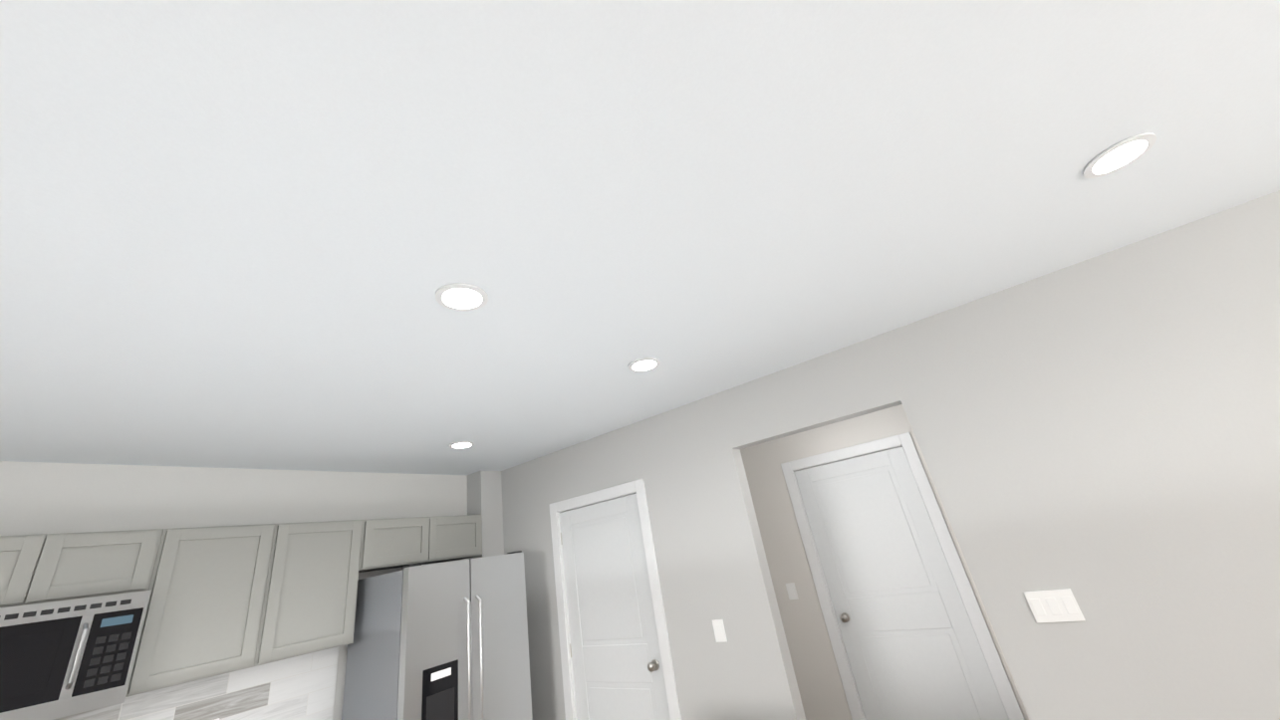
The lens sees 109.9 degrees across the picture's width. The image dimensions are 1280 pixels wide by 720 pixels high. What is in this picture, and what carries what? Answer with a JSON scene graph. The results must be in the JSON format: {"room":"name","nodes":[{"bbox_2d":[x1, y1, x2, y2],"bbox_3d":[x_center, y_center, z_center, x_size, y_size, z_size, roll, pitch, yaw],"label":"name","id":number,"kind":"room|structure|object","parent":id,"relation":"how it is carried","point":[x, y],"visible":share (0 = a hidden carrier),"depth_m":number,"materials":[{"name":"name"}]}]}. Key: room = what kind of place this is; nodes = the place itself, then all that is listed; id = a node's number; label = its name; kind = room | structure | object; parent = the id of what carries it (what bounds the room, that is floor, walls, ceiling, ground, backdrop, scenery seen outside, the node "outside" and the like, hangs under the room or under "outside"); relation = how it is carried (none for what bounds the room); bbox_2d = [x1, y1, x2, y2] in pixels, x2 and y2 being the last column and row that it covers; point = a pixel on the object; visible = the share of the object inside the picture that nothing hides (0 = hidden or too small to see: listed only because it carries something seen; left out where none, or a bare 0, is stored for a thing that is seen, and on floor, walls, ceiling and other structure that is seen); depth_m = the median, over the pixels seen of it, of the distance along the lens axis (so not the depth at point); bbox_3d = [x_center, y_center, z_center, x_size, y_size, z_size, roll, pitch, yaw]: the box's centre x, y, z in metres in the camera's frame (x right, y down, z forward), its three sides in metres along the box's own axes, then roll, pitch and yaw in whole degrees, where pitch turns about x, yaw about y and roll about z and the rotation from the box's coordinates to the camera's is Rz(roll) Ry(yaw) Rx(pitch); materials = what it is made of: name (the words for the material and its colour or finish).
{"room":"kitchen","nodes":[
{"label":"kitchen","id":0,"kind":"room"},
{"bbox_2d":[0,461,467,719],"bbox_3d":[-2.636,1.882,2.408,0.150,2.575,4.500,-24,-27,30],"label":"wall","id":1,"kind":"structure","parent":0,"point":[39,498],"depth_m":2.82,"materials":[{"name":"paint"}]},
{"bbox_2d":[0,528,163,607],"bbox_3d":[-2.894,1.012,2.137,0.327,0.304,0.779,-24,-27,30],"label":"upper cabinet","id":2,"kind":"object","parent":1,"relation":"attached to","point":[43,568],"visible":0.98,"depth_m":2.15,"materials":[{"name":"grey wood"}]},
{"bbox_2d":[0,590,151,719],"bbox_3d":[-2.779,1.340,1.952,0.463,0.466,0.767,-24,-27,30],"label":"microwave","id":3,"kind":"object","parent":2,"relation":"attached to","point":[63,658],"visible":1,"depth_m":1.99,"materials":[{"name":"silver metal"}]},
{"bbox_2d":[53,646,339,719],"bbox_3d":[-2.912,1.859,1.836,0.010,0.540,2.974,-24,-27,30],"label":"tile backsplash","id":4,"kind":"structure","parent":1,"relation":"attached to","point":[301,687],"depth_m":2.67,"materials":[{"name":"white tile"}]},
{"bbox_2d":[125,523,274,697],"bbox_3d":[-2.477,1.363,2.539,0.327,0.760,0.494,-24,-27,30],"label":"upper cabinet","id":5,"kind":"object","parent":1,"relation":"attached to","point":[203,613],"visible":0.94,"depth_m":2.44,"materials":[{"name":"grey wood"}]},
{"bbox_2d":[254,519,362,666],"bbox_3d":[-2.177,1.477,2.926,0.327,0.760,0.509,-24,-27,30],"label":"upper cabinet","id":6,"kind":"object","parent":1,"relation":"attached to","point":[310,600],"visible":0.96,"depth_m":2.82,"materials":[{"name":"grey wood"}]},
{"bbox_2d":[358,514,482,572],"bbox_3d":[-1.769,1.449,3.579,0.327,0.330,0.969,-24,-27,30],"label":"upper cabinet","id":7,"kind":"object","parent":1,"relation":"attached to","point":[385,544],"visible":0.92,"depth_m":3.43,"materials":[{"name":"grey wood"}]},
{"bbox_2d":[467,470,504,559],"bbox_3d":[-1.305,2.265,3.841,0.219,2.574,0.229,-24,-27,30],"label":"wall","id":8,"kind":"structure","parent":0,"point":[484,494],"depth_m":4.15,"materials":[{"name":"paint"}]},
{"bbox_2d":[0,0,1279,476],"bbox_3d":[0.659,-0.608,1.362,8.150,0.100,5.700,-24,-27,30],"label":"ceiling","id":9,"kind":"structure","parent":0,"point":[247,233],"depth_m":1.27,"materials":[{"name":"paint"}]},
{"bbox_2d":[448,441,474,448],"bbox_3d":[-1.314,0.627,3.310,0.176,0.010,0.176,-24,-27,30],"label":"recessed light","id":10,"kind":"object","parent":9,"relation":"in","point":[462,444],"visible":0.96,"depth_m":3.29,"materials":[{"name":"white plastic"}]},
{"bbox_2d":[435,282,488,311],"bbox_3d":[-0.634,-0.221,1.602,0.176,0.010,0.176,-24,-27,30],"label":"recessed light","id":11,"kind":"object","parent":9,"relation":"in","point":[462,297],"visible":1,"depth_m":1.59,"materials":[{"name":"white plastic"}]},
{"bbox_2d":[628,357,660,371],"bbox_3d":[0.023,0.028,2.449,0.176,0.010,0.176,-24,-27,30],"label":"recessed light","id":12,"kind":"object","parent":9,"relation":"in","point":[644,365],"visible":1,"depth_m":2.43,"materials":[{"name":"white plastic"}]},
{"bbox_2d":[1082,132,1156,178],"bbox_3d":[1.557,-0.660,1.461,0.176,0.010,0.176,-24,-27,30],"label":"recessed light","id":13,"kind":"object","parent":9,"relation":"in","point":[1120,155],"visible":1,"depth_m":1.45,"materials":[{"name":"white plastic"}]},
{"bbox_2d":[740,404,1029,719],"bbox_3d":[2.034,1.454,3.296,3.400,2.575,0.150,-24,-27,30],"label":"wall","id":14,"kind":"structure","parent":0,"point":[819,681],"depth_m":3.65,"materials":[{"name":"paint"}]},
{"bbox_2d":[785,582,798,599],"bbox_3d":[1.243,1.894,3.676,0.075,0.120,0.008,-24,-27,30],"label":"light switch","id":15,"kind":"object","parent":14,"relation":"attached to","point":[792,591],"visible":1,"depth_m":3.67,"materials":[{"name":"white plastic"}]},
{"bbox_2d":[794,446,1009,719],"bbox_3d":[1.831,1.749,3.268,0.864,2.058,0.105,-24,-27,30],"label":"hall door","id":16,"kind":"structure","parent":14,"relation":"in","point":[913,650],"depth_m":3.28,"materials":[{"name":"white wood"}]},
{"bbox_2d":[780,432,1024,719],"bbox_3d":[1.856,1.726,3.323,1.036,2.157,0.136,-24,-27,30],"label":"door frame","id":17,"kind":"structure","parent":14,"relation":"attached to","point":[1010,703],"depth_m":3.33,"materials":[{"name":"white wood"}]},
{"bbox_2d":[501,190,1279,719],"bbox_3d":[1.859,0.932,2.006,8.000,2.575,0.120,-24,-27,30],"label":"wall","id":18,"kind":"structure","parent":0,"point":[1099,435],"depth_m":2.03,"materials":[{"name":"paint"}]},
{"bbox_2d":[559,493,670,719],"bbox_3d":[-0.202,2.075,3.190,0.854,2.043,0.105,-24,-27,30],"label":"pantry door","id":19,"kind":"structure","parent":18,"relation":"in","point":[617,660],"depth_m":3.29,"materials":[{"name":"white wood"}]},
{"bbox_2d":[549,479,681,719],"bbox_3d":[-0.173,2.050,3.243,1.016,2.142,0.136,-24,-27,30],"label":"door frame","id":20,"kind":"structure","parent":18,"relation":"attached to","point":[611,493],"depth_m":3.34,"materials":[{"name":"white wood"}]},
{"bbox_2d":[712,619,727,642],"bbox_3d":[0.488,1.669,2.768,0.075,0.120,0.008,-24,-27,30],"label":"light switch","id":21,"kind":"object","parent":18,"relation":"attached to","point":[719,631],"visible":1,"depth_m":2.77,"materials":[{"name":"white plastic"}]},
{"bbox_2d":[1024,588,1085,622],"bbox_3d":[1.786,1.063,1.939,0.165,0.120,0.008,-24,-27,30],"label":"light switch","id":22,"kind":"object","parent":18,"relation":"attached to","point":[1056,606],"visible":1,"depth_m":1.94,"materials":[{"name":"white plastic"}]},
{"bbox_3d":[1.079,1.821,0.324,8.150,0.100,5.700,-24,-27,30],"label":"floor","id":23,"kind":"structure","parent":0,"visible":0},
{"bbox_2d":[341,550,532,719],"bbox_3d":[-1.313,2.332,2.999,0.815,1.802,0.908,-24,-27,30],"label":"refrigerator","id":24,"kind":"object","parent":23,"relation":"on","point":[447,640],"visible":0.96,"depth_m":2.89,"materials":[{"name":"silver metal"}]}
]}

